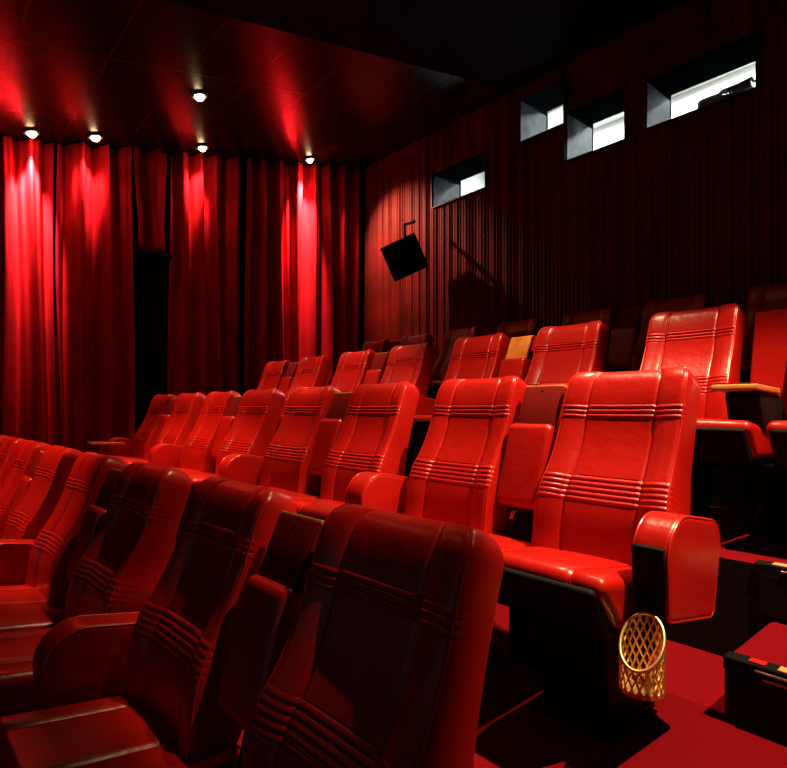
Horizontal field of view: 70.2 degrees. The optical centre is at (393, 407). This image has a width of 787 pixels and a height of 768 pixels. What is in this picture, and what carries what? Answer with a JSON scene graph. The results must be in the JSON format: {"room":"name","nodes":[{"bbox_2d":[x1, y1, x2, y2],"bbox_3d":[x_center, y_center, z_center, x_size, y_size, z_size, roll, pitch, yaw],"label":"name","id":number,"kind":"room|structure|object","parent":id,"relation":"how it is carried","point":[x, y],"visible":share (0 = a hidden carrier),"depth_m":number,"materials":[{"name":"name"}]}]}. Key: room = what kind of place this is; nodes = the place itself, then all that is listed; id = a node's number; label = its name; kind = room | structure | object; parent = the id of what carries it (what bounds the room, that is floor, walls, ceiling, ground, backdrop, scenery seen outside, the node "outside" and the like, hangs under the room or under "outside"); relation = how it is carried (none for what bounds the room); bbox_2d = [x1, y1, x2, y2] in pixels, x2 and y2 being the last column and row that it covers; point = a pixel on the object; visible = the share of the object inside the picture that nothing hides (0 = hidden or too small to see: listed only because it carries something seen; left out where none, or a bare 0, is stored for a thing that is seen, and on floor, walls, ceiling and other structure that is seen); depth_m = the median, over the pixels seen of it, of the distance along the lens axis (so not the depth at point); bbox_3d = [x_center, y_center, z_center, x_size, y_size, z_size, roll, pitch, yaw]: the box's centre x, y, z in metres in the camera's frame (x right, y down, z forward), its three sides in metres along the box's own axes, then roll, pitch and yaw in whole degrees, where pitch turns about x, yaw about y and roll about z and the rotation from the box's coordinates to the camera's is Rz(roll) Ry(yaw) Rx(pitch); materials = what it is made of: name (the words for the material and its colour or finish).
{"room":"auditorium","nodes":[
{"label":"auditorium","id":0,"kind":"room"},
{"bbox_2d":[53,147,246,428],"bbox_3d":[-4.422,-1.151,5.232,10.200,4.882,0.100,0,0,-41],"label":"wall","id":1,"kind":"structure","parent":0,"point":[241,360],"depth_m":6.67,"materials":[{"name":"red fabric"}]},
{"bbox_2d":[133,248,171,432],"bbox_3d":[-2.797,-0.455,6.435,0.430,2.650,0.220,0,0,-41],"label":"door","id":2,"kind":"structure","parent":1,"relation":"in","point":[148,266],"depth_m":6.47,"materials":[{"name":"black"}]},
{"bbox_2d":[0,0,685,170],"bbox_3d":[-1.074,-2.581,1.386,10.200,2.262,10.300,0,0,-41],"label":"ceiling","id":3,"kind":"structure","parent":0,"point":[127,72],"depth_m":5.03,"materials":[{"name":"paint"}]},
{"bbox_2d":[0,135,57,445],"bbox_3d":[-3.812,-0.932,5.490,0.910,3.604,0.196,0,0,-41],"label":"curtain","id":4,"kind":"object","parent":3,"relation":"hanging from","point":[28,399],"visible":0.8,"depth_m":5.61,"materials":[{"name":"red fabric"}]},
{"bbox_2d":[22,128,40,137],"bbox_3d":[-3.526,-2.679,5.455,0.156,0.084,0.159,0,0,-35],"label":"recessed light","id":5,"kind":"object","parent":3,"relation":"in","point":[31,132],"visible":1,"depth_m":5.43,"materials":[{"name":"grey"}]},
{"bbox_2d":[56,142,134,454],"bbox_3d":[-3.195,-1.009,6.025,0.753,3.759,0.192,0,0,-41],"label":"curtain","id":6,"kind":"object","parent":3,"relation":"hanging from","point":[95,336],"visible":0.83,"depth_m":6.03,"materials":[{"name":"red fabric"}]},
{"bbox_2d":[87,133,103,141],"bbox_3d":[-3.079,-2.794,5.779,0.156,0.084,0.159,0,0,-35],"label":"recessed light","id":7,"kind":"object","parent":3,"relation":"in","point":[95,137],"visible":0.94,"depth_m":5.75,"materials":[{"name":"grey"}]},
{"bbox_2d":[134,147,166,252],"bbox_3d":[-2.768,-2.381,6.399,0.418,1.184,0.199,0,0,-41],"label":"curtain","id":8,"kind":"object","parent":3,"relation":"hanging from","point":[150,167],"visible":0.98,"depth_m":6.39,"materials":[{"name":"red fabric"}]},
{"bbox_2d":[190,91,207,100],"bbox_3d":[-1.819,-2.920,5.245,0.156,0.084,0.159,0,0,-35],"label":"recessed light","id":9,"kind":"object","parent":3,"relation":"in","point":[199,95],"visible":1,"depth_m":5.22,"materials":[{"name":"grey"}]},
{"bbox_2d":[195,144,208,151],"bbox_3d":[-2.227,-3.031,6.521,0.156,0.084,0.159,0,0,-35],"label":"recessed light","id":10,"kind":"object","parent":3,"relation":"in","point":[202,147],"visible":0.94,"depth_m":6.49,"materials":[{"name":"grey"}]},
{"bbox_2d":[167,152,240,395],"bbox_3d":[-2.270,-1.328,6.832,0.932,3.676,0.198,0,0,-41],"label":"curtain","id":11,"kind":"object","parent":3,"relation":"hanging from","point":[204,265],"visible":0.83,"depth_m":6.77,"materials":[{"name":"red fabric"}]},
{"bbox_2d":[245,158,358,391],"bbox_3d":[-1.222,-1.663,7.744,1.874,3.787,0.200,0,0,-41],"label":"curtain","id":12,"kind":"object","parent":3,"relation":"hanging from","point":[302,265],"visible":0.82,"depth_m":7.64,"materials":[{"name":"red fabric"}]},
{"bbox_2d":[304,156,315,162],"bbox_3d":[-1.128,-3.346,7.543,0.156,0.084,0.159,0,0,-35],"label":"recessed light","id":13,"kind":"object","parent":3,"relation":"in","point":[307,159],"visible":0.95,"depth_m":7.51,"materials":[{"name":"grey"}]},
{"bbox_2d":[172,444,786,767],"bbox_3d":[-1.041,0.800,1.348,10.200,1.080,10.200,0,0,-41],"label":"floor","id":14,"kind":"structure","parent":0,"point":[690,727],"depth_m":1.71,"materials":[{"name":"red carpet"}]},
{"bbox_2d":[0,434,8,444],"bbox_3d":[-3.198,0.709,4.167,0.686,1.013,0.774,0,0,-43],"label":"chair","id":15,"kind":"object","parent":14,"relation":"on","point":[2,437],"visible":0.07,"depth_m":4.19,"materials":[{"name":"red leather"}]},
{"bbox_2d":[0,436,27,486],"bbox_3d":[-2.739,0.709,3.636,0.626,1.013,0.590,0,0,-43],"label":"chair","id":16,"kind":"object","parent":14,"relation":"on","point":[9,447],"visible":0.26,"depth_m":3.70,"materials":[{"name":"red leather"}]},
{"bbox_2d":[0,440,50,538],"bbox_3d":[-2.268,0.709,3.178,0.686,1.013,0.621,0,0,-43],"label":"chair","id":17,"kind":"object","parent":14,"relation":"on","point":[18,480],"visible":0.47,"depth_m":3.23,"materials":[{"name":"red leather"}]},
{"bbox_2d":[27,451,42,478],"bbox_3d":[-1.987,0.322,3.129,0.092,0.153,0.164,0,0,-41],"label":"tray","id":18,"kind":"object","parent":17,"relation":"on","point":[30,475],"depth_m":3.13,"materials":[{"name":"red leather"}]},
{"bbox_2d":[0,445,82,585],"bbox_3d":[-1.862,0.709,2.703,0.626,1.013,0.590,0,0,-43],"label":"chair","id":19,"kind":"object","parent":14,"relation":"on","point":[46,488],"visible":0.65,"depth_m":2.74,"materials":[{"name":"red leather"}]},
{"bbox_2d":[0,452,126,632],"bbox_3d":[-1.391,0.709,2.245,0.686,1.013,0.621,0,0,-43],"label":"chair","id":20,"kind":"object","parent":14,"relation":"on","point":[81,509],"visible":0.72,"depth_m":2.24,"materials":[{"name":"red leather"}]},
{"bbox_2d":[0,585,64,632],"bbox_3d":[-1.467,0.803,2.180,0.462,0.165,0.597,0,0,-43],"label":"seat cushion","id":21,"kind":"object","parent":20,"relation":"on","point":[22,607],"depth_m":2.13,"materials":[{"name":"red leather"}]},
{"bbox_2d":[94,468,121,511],"bbox_3d":[-1.109,0.322,2.196,0.092,0.153,0.164,0,0,-41],"label":"tray","id":22,"kind":"object","parent":20,"relation":"on","point":[101,504],"depth_m":2.18,"materials":[{"name":"red laminate"}]},
{"bbox_2d":[0,461,190,716],"bbox_3d":[-0.984,0.709,1.770,0.626,1.013,0.590,0,0,-43],"label":"chair","id":23,"kind":"object","parent":14,"relation":"on","point":[83,657],"visible":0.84,"depth_m":1.76,"materials":[{"name":"red leather"}]},
{"bbox_2d":[0,628,50,716],"bbox_3d":[-1.092,0.803,1.782,0.462,0.165,0.410,0,0,-43],"label":"seat cushion","id":24,"kind":"object","parent":23,"relation":"on","point":[17,648],"depth_m":1.58,"materials":[{"name":"red leather"}]},
{"bbox_2d":[87,394,176,461],"bbox_3d":[-2.218,0.382,4.894,0.686,1.013,0.749,0,0,-41],"label":"chair","id":25,"kind":"object","parent":14,"relation":"on","point":[137,448],"visible":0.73,"depth_m":4.95,"materials":[{"name":"red leather"}]},
{"bbox_2d":[87,442,124,444],"bbox_3d":[-2.544,0.311,4.955,0.271,0.033,0.156,0,0,-41],"label":"tray","id":26,"kind":"object","parent":25,"relation":"on","point":[91,443],"depth_m":4.89,"materials":[{"name":"brown wood"}]},
{"bbox_2d":[107,455,147,461],"bbox_3d":[-2.245,0.476,4.772,0.462,0.165,0.597,0,0,-41],"label":"seat cushion","id":27,"kind":"object","parent":25,"relation":"on","point":[126,457],"depth_m":4.76,"materials":[{"name":"red leather"}]},
{"bbox_2d":[164,398,175,414],"bbox_3d":[-1.897,-0.005,4.784,0.086,0.153,0.162,0,0,-41],"label":"tray","id":28,"kind":"object","parent":25,"relation":"on","point":[168,410],"depth_m":4.78,"materials":[{"name":"red laminate"}]},
{"bbox_2d":[122,392,205,467],"bbox_3d":[-1.800,0.382,4.368,0.626,1.013,0.575,0,0,-41],"label":"chair","id":29,"kind":"object","parent":14,"relation":"on","point":[167,450],"visible":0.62,"depth_m":4.40,"materials":[{"name":"red leather"}]},
{"bbox_2d":[122,459,147,464],"bbox_3d":[-1.903,0.476,4.379,0.462,0.165,0.410,0,0,-41],"label":"seat cushion","id":30,"kind":"object","parent":29,"relation":"on","point":[128,462],"depth_m":4.21,"materials":[{"name":"red leather"}]},
{"bbox_2d":[0,476,340,767],"bbox_3d":[-0.513,0.709,1.312,0.686,1.013,0.621,0,0,-43],"label":"chair","id":31,"kind":"object","parent":14,"relation":"on","point":[217,622],"visible":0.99,"depth_m":1.30,"materials":[{"name":"red leather"}]},
{"bbox_2d":[0,694,240,767],"bbox_3d":[-0.589,0.803,1.247,0.462,0.165,0.597,0,0,-43],"label":"seat cushion","id":32,"kind":"object","parent":31,"relation":"on","point":[124,730],"depth_m":1.26,"materials":[{"name":"red leather"}]},
{"bbox_2d":[258,511,323,594],"bbox_3d":[-0.232,0.322,1.262,0.092,0.153,0.164,0,0,-41],"label":"tray","id":33,"kind":"object","parent":31,"relation":"on","point":[286,563],"depth_m":1.24,"materials":[{"name":"red laminate"}]},
{"bbox_2d":[169,391,242,536],"bbox_3d":[-1.364,0.382,3.912,0.686,1.013,0.606,0,0,-41],"label":"chair","id":34,"kind":"object","parent":14,"relation":"on","point":[218,413],"visible":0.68,"depth_m":3.95,"materials":[{"name":"red leather"}]},
{"bbox_2d":[169,467,214,475],"bbox_3d":[-1.437,0.476,3.845,0.462,0.165,0.597,0,0,-41],"label":"seat cushion","id":35,"kind":"object","parent":34,"relation":"on","point":[189,470],"depth_m":3.83,"materials":[{"name":"red leather"}]},
{"bbox_2d":[225,396,242,416],"bbox_3d":[-1.089,-0.005,3.857,0.086,0.153,0.162,0,0,-41],"label":"tray","id":36,"kind":"object","parent":34,"relation":"on","point":[232,410],"depth_m":3.84,"materials":[{"name":"red laminate"}]},
{"bbox_2d":[187,388,285,500],"bbox_3d":[-0.993,0.382,3.440,0.626,1.013,0.575,0,0,-41],"label":"chair","id":37,"kind":"object","parent":14,"relation":"on","point":[240,456],"visible":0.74,"depth_m":3.48,"materials":[{"name":"red leather"}]},
{"bbox_2d":[187,474,217,488],"bbox_3d":[-1.095,0.476,3.451,0.462,0.165,0.410,0,0,-41],"label":"seat cushion","id":38,"kind":"object","parent":37,"relation":"on","point":[196,479],"depth_m":3.20,"materials":[{"name":"red leather"}]},
{"bbox_2d":[256,360,298,393],"bbox_3d":[-1.310,0.029,5.495,0.686,1.013,0.782,0,0,-41],"label":"chair","id":39,"kind":"object","parent":14,"relation":"on","point":[279,375],"visible":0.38,"depth_m":5.51,"materials":[{"name":"red leather"}]},
{"bbox_2d":[284,362,298,377],"bbox_3d":[-0.977,-0.358,5.373,0.086,0.153,0.162,0,0,-41],"label":"tray","id":40,"kind":"object","parent":39,"relation":"on","point":[290,373],"depth_m":5.35,"materials":[{"name":"red laminate"}]},
{"bbox_2d":[276,355,331,431],"bbox_3d":[-0.859,0.029,4.931,0.626,1.013,0.598,0,0,-41],"label":"chair","id":41,"kind":"object","parent":14,"relation":"on","point":[310,371],"visible":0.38,"depth_m":5.07,"materials":[{"name":"red leather"}]},
{"bbox_2d":[259,385,352,498],"bbox_3d":[-0.556,0.382,2.984,0.686,1.013,0.606,0,0,-41],"label":"chair","id":42,"kind":"object","parent":14,"relation":"on","point":[313,418],"visible":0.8,"depth_m":3.02,"materials":[{"name":"red leather"}]},
{"bbox_2d":[271,487,319,498],"bbox_3d":[-0.630,0.476,2.917,0.462,0.165,0.597,0,0,-41],"label":"seat cushion","id":43,"kind":"object","parent":42,"relation":"on","point":[295,492],"depth_m":2.90,"materials":[{"name":"red leather"}]},
{"bbox_2d":[325,392,351,420],"bbox_3d":[-0.281,-0.005,2.929,0.086,0.153,0.162,0,0,-41],"label":"tray","id":44,"kind":"object","parent":42,"relation":"on","point":[338,407],"depth_m":2.91,"materials":[{"name":"red laminate"}]},
{"bbox_2d":[292,381,419,514],"bbox_3d":[-0.185,0.382,2.513,0.626,1.013,0.575,0,0,-41],"label":"chair","id":45,"kind":"object","parent":14,"relation":"on","point":[365,465],"visible":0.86,"depth_m":2.58,"materials":[{"name":"red leather"}]},
{"bbox_2d":[292,497,344,512],"bbox_3d":[-0.287,0.476,2.523,0.462,0.165,0.410,0,0,-41],"label":"seat cushion","id":46,"kind":"object","parent":45,"relation":"on","point":[301,503],"depth_m":2.52,"materials":[{"name":"red leather"}]},
{"bbox_2d":[331,349,389,392],"bbox_3d":[-0.393,0.029,4.441,0.686,1.013,0.629,0,0,-41],"label":"chair","id":47,"kind":"object","parent":14,"relation":"on","point":[353,369],"visible":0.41,"depth_m":4.52,"materials":[{"name":"red leather"}]},
{"bbox_2d":[370,352,389,370],"bbox_3d":[-0.110,-0.358,4.377,0.086,0.153,0.162,0,0,-41],"label":"tray","id":48,"kind":"object","parent":47,"relation":"on","point":[379,361],"depth_m":4.35,"materials":[{"name":"red laminate"}]},
{"bbox_2d":[328,339,399,385],"bbox_3d":[-0.339,-0.246,6.055,0.686,1.013,0.776,0,0,-41],"label":"chair","id":49,"kind":"object","parent":14,"relation":"on","point":[384,345],"visible":0.11,"depth_m":6.10,"materials":[{"name":"red leather"}]},
{"bbox_2d":[386,341,399,351],"bbox_3d":[-0.008,-0.633,5.935,0.086,0.153,0.162,0,0,-41],"label":"tray","id":50,"kind":"object","parent":49,"relation":"on","point":[395,343],"depth_m":5.94,"materials":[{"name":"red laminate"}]},
{"bbox_2d":[241,503,503,767],"bbox_3d":[-0.120,0.709,0.851,0.626,1.013,0.550,0,0,-43],"label":"chair","id":51,"kind":"object","parent":14,"relation":"on","point":[382,662],"visible":1,"depth_m":0.97,"materials":[{"name":"red leather"}]},
{"bbox_2d":[380,342,435,476],"bbox_3d":[0.008,0.029,3.936,0.626,1.013,0.598,0,0,-41],"label":"chair","id":52,"kind":"object","parent":14,"relation":"on","point":[413,364],"visible":0.4,"depth_m":4.01,"materials":[{"name":"red leather"}]},
{"bbox_2d":[399,333,433,380],"bbox_3d":[0.101,-0.246,5.505,0.626,1.013,0.592,0,0,-41],"label":"chair","id":53,"kind":"object","parent":14,"relation":"on","point":[416,339],"visible":0.06,"depth_m":5.67,"materials":[{"name":"red leather"}]},
{"bbox_2d":[427,326,497,399],"bbox_3d":[0.555,-0.246,5.029,0.686,1.013,0.623,0,0,-41],"label":"chair","id":54,"kind":"object","parent":14,"relation":"on","point":[440,368],"visible":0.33,"depth_m":5.21,"materials":[{"name":"red leather"}]},
{"bbox_2d":[429,380,443,383],"bbox_3d":[0.475,-0.152,4.967,0.462,0.165,0.597,0,0,-41],"label":"seat cushion","id":55,"kind":"object","parent":54,"relation":"on","point":[431,381],"depth_m":4.77,"materials":[{"name":"red leather"}]},
{"bbox_2d":[481,327,497,335],"bbox_3d":[0.835,-0.633,4.967,0.086,0.153,0.162,0,0,-41],"label":"tray","id":56,"kind":"object","parent":54,"relation":"on","point":[490,331],"depth_m":4.96,"materials":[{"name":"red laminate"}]},
{"bbox_2d":[409,333,536,442],"bbox_3d":[0.477,0.029,3.442,0.686,1.013,0.629,0,0,-41],"label":"chair","id":57,"kind":"object","parent":14,"relation":"on","point":[488,356],"visible":0.38,"depth_m":3.48,"materials":[{"name":"red leather"}]},
{"bbox_2d":[414,415,431,420],"bbox_3d":[0.396,0.123,3.383,0.462,0.165,0.597,0,0,-41],"label":"seat cushion","id":58,"kind":"object","parent":57,"relation":"on","point":[417,417],"depth_m":3.30,"materials":[{"name":"red leather"}]},
{"bbox_2d":[505,335,534,359],"bbox_3d":[0.760,-0.358,3.378,0.086,0.153,0.162,0,0,-41],"label":"tray","id":59,"kind":"object","parent":57,"relation":"on","point":[519,348],"depth_m":3.36,"materials":[{"name":"brown wood"}]},
{"bbox_2d":[404,375,567,668],"bbox_3d":[0.252,0.382,2.057,0.686,1.013,0.606,0,0,-41],"label":"chair","id":60,"kind":"object","parent":14,"relation":"on","point":[486,450],"visible":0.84,"depth_m":2.06,"materials":[{"name":"red leather"}]},
{"bbox_2d":[488,534,531,546],"bbox_3d":[0.178,0.476,1.989,0.462,0.165,0.597,0,0,-41],"label":"seat cushion","id":61,"kind":"object","parent":60,"relation":"on","point":[503,540],"depth_m":1.88,"materials":[{"name":"red leather"}]},
{"bbox_2d":[517,385,566,427],"bbox_3d":[0.526,-0.005,2.001,0.086,0.153,0.162,0,0,-41],"label":"tray","id":62,"kind":"object","parent":60,"relation":"on","point":[541,405],"depth_m":1.98,"materials":[{"name":"red laminate"}]},
{"bbox_2d":[497,317,542,340],"bbox_3d":[0.944,-0.246,4.536,0.626,1.013,0.592,0,0,-41],"label":"chair","id":63,"kind":"object","parent":14,"relation":"on","point":[532,326],"visible":0.2,"depth_m":4.70,"materials":[{"name":"red leather"}]},
{"bbox_2d":[524,320,608,385],"bbox_3d":[0.878,0.029,2.936,0.626,1.013,0.598,0,0,-41],"label":"chair","id":64,"kind":"object","parent":14,"relation":"on","point":[560,353],"visible":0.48,"depth_m":3.10,"materials":[{"name":"red leather"}]},
{"bbox_2d":[562,307,644,371],"bbox_3d":[1.398,-0.246,4.060,0.686,1.013,0.623,0,0,-41],"label":"chair","id":65,"kind":"object","parent":14,"relation":"on","point":[623,339],"visible":0.23,"depth_m":3.99,"materials":[{"name":"red leather"}]},
{"bbox_2d":[616,308,641,327],"bbox_3d":[1.678,-0.633,3.998,0.086,0.153,0.162,0,0,-41],"label":"tray","id":66,"kind":"object","parent":65,"relation":"on","point":[629,318],"depth_m":3.98,"materials":[{"name":"red laminate"}]},
{"bbox_2d":[497,366,719,741],"bbox_3d":[0.601,0.382,1.609,0.626,1.013,0.510,0,0,-41],"label":"chair","id":67,"kind":"object","parent":14,"relation":"on","point":[614,529],"visible":0.98,"depth_m":1.59,"materials":[{"name":"red leather"}]},
{"bbox_2d":[500,547,633,628],"bbox_3d":[0.520,0.476,1.596,0.462,0.165,0.410,0,0,-41],"label":"seat cushion","id":68,"kind":"object","parent":67,"relation":"on","point":[574,587],"depth_m":1.41,"materials":[{"name":"red leather"}]},
{"bbox_2d":[618,601,665,701],"bbox_3d":[0.579,0.562,1.303,0.106,0.191,0.102,0,0,-41],"label":"mesh basket","id":69,"kind":"object","parent":67,"relation":"attached to","point":[643,687],"visible":1,"depth_m":1.31,"materials":[{"name":"gold metal"}]},
{"bbox_2d":[620,293,710,371],"bbox_3d":[1.787,-0.246,3.568,0.626,1.013,0.592,0,0,-41],"label":"chair","id":70,"kind":"object","parent":14,"relation":"on","point":[698,301],"visible":0.14,"depth_m":3.79,"materials":[{"name":"red leather"}]},
{"bbox_2d":[639,303,786,537],"bbox_3d":[1.339,0.029,2.452,0.686,1.013,0.624,0,0,-41],"label":"chair","id":71,"kind":"object","parent":14,"relation":"on","point":[733,417],"visible":0.62,"depth_m":2.41,"materials":[{"name":"red leather"}]},
{"bbox_2d":[696,419,773,458],"bbox_3d":[1.260,0.123,2.391,0.462,0.165,0.597,0,0,-41],"label":"seat cushion","id":72,"kind":"object","parent":71,"relation":"on","point":[715,438],"depth_m":2.10,"materials":[{"name":"red leather"}]},
{"bbox_2d":[711,382,785,432],"bbox_3d":[1.409,0.015,2.202,0.398,0.216,0.156,0,0,-41],"label":"tray","id":73,"kind":"object","parent":71,"relation":"on","point":[750,406],"depth_m":2.10,"materials":[{"name":"brown wood"}]},
{"bbox_2d":[723,622,786,742],"bbox_3d":[1.470,0.793,1.306,0.447,0.190,1.140,0,0,-41],"label":"step","id":74,"kind":"structure","parent":14,"relation":"on","point":[755,672],"depth_m":1.55,"materials":[{"name":"red carpet"}]},
{"bbox_2d":[740,282,786,382],"bbox_3d":[2.208,-0.246,3.084,0.626,1.013,0.592,0,0,-41],"label":"chair","id":75,"kind":"object","parent":14,"relation":"on","point":[766,296],"visible":0.32,"depth_m":3.33,"materials":[{"name":"red leather"}]},
{"bbox_2d":[740,364,750,369],"bbox_3d":[2.100,-0.152,3.101,0.462,0.165,0.410,0,0,-41],"label":"seat cushion","id":76,"kind":"object","parent":75,"relation":"on","point":[743,366],"depth_m":3.01,"materials":[{"name":"red leather"}]},
{"bbox_2d":[755,560,786,619],"bbox_3d":[1.640,0.612,1.484,0.057,0.176,1.185,0,0,-41],"label":"step edge","id":77,"kind":"object","parent":14,"relation":"attached to","point":[772,575],"visible":1,"depth_m":1.88,"materials":[{"name":"black plastic"}]},
{"bbox_2d":[766,421,786,467],"bbox_3d":[1.726,0.029,1.962,0.626,1.013,0.590,0,0,-41],"label":"chair","id":78,"kind":"object","parent":14,"relation":"on","point":[776,430],"visible":1,"depth_m":1.96,"materials":[{"name":"red leather"}]},
{"bbox_2d":[358,0,786,371],"bbox_3d":[2.790,-1.641,4.683,0.025,3.902,10.200,0,0,-41],"label":"wall","id":79,"kind":"structure","parent":0,"point":[695,203],"depth_m":5.53,"materials":[{"name":"red fabric"}]},
{"bbox_2d":[380,220,427,281],"bbox_3d":[0.137,-1.988,6.996,0.602,0.841,0.414,0,0,6],"label":"loudspeaker","id":80,"kind":"object","parent":79,"relation":"attached to","point":[404,257],"visible":1,"depth_m":6.85,"materials":[{"name":"black plastic"}]},
{"bbox_2d":[382,235,426,279],"bbox_3d":[0.135,-1.842,6.850,0.420,0.400,0.014,-23,12,7],"label":"grille","id":81,"kind":"object","parent":80,"relation":"attached to","point":[404,257],"depth_m":6.84,"materials":[{"name":"black fabric"}]},
{"bbox_2d":[431,145,486,208],"bbox_3d":[0.994,-2.846,7.115,0.557,0.512,0.908,0,0,-41],"label":"window","id":82,"kind":"structure","parent":79,"relation":"in","point":[445,186],"depth_m":7.27,"materials":[{"name":"black paint"}]},
{"bbox_2d":[518,71,564,143],"bbox_3d":[1.786,-3.224,6.205,0.557,0.557,0.585,0,0,-41],"label":"window","id":83,"kind":"structure","parent":79,"relation":"in","point":[532,111],"depth_m":6.27,"materials":[{"name":"black paint"}]},
{"bbox_2d":[564,79,625,162],"bbox_3d":[2.192,-2.838,5.739,0.557,0.587,0.660,0,0,-41],"label":"window","id":84,"kind":"structure","parent":79,"relation":"in","point":[578,124],"depth_m":5.82,"materials":[{"name":"black paint"}]},
{"bbox_2d":[643,23,757,130],"bbox_3d":[2.823,-2.831,5.014,0.557,0.532,0.923,0,0,-41],"label":"window","id":85,"kind":"structure","parent":79,"relation":"in","point":[657,93],"depth_m":5.06,"materials":[{"name":"black paint"}]},
{"bbox_2d":[461,62,754,195],"bbox_3d":[2.899,-2.840,7.164,2.380,3.080,6.360,0,0,-41],"label":"wall","id":86,"kind":"structure","parent":0,"point":[610,130],"depth_m":7.70,"materials":[{"name":"white paint"}]},
{"bbox_2d":[548,105,562,128],"bbox_3d":[2.486,-4.275,8.263,0.640,0.050,0.640,0,0,-41],"label":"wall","id":87,"kind":"structure","parent":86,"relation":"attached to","point":[555,116],"depth_m":8.19,"materials":[{"name":"white paint"}]},
{"bbox_3d":[2.899,-1.260,7.164,2.380,0.080,6.360,0,0,-41],"label":"floor","id":88,"kind":"structure","parent":0,"visible":0},
{"bbox_2d":[697,83,754,108],"bbox_3d":[3.454,-2.275,5.711,0.890,1.950,0.520,0,0,-41],"label":"projector","id":89,"kind":"object","parent":88,"relation":"on","point":[716,97],"visible":0.08,"depth_m":5.63,"materials":[{"name":"black paint"}]},
{"bbox_2d":[722,76,754,97],"bbox_3d":[3.308,-2.196,5.339,0.240,1.792,0.310,0,0,-41],"label":"projector","id":90,"kind":"object","parent":88,"relation":"on","point":[748,83],"visible":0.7,"depth_m":5.29,"materials":[{"name":"black paint"}]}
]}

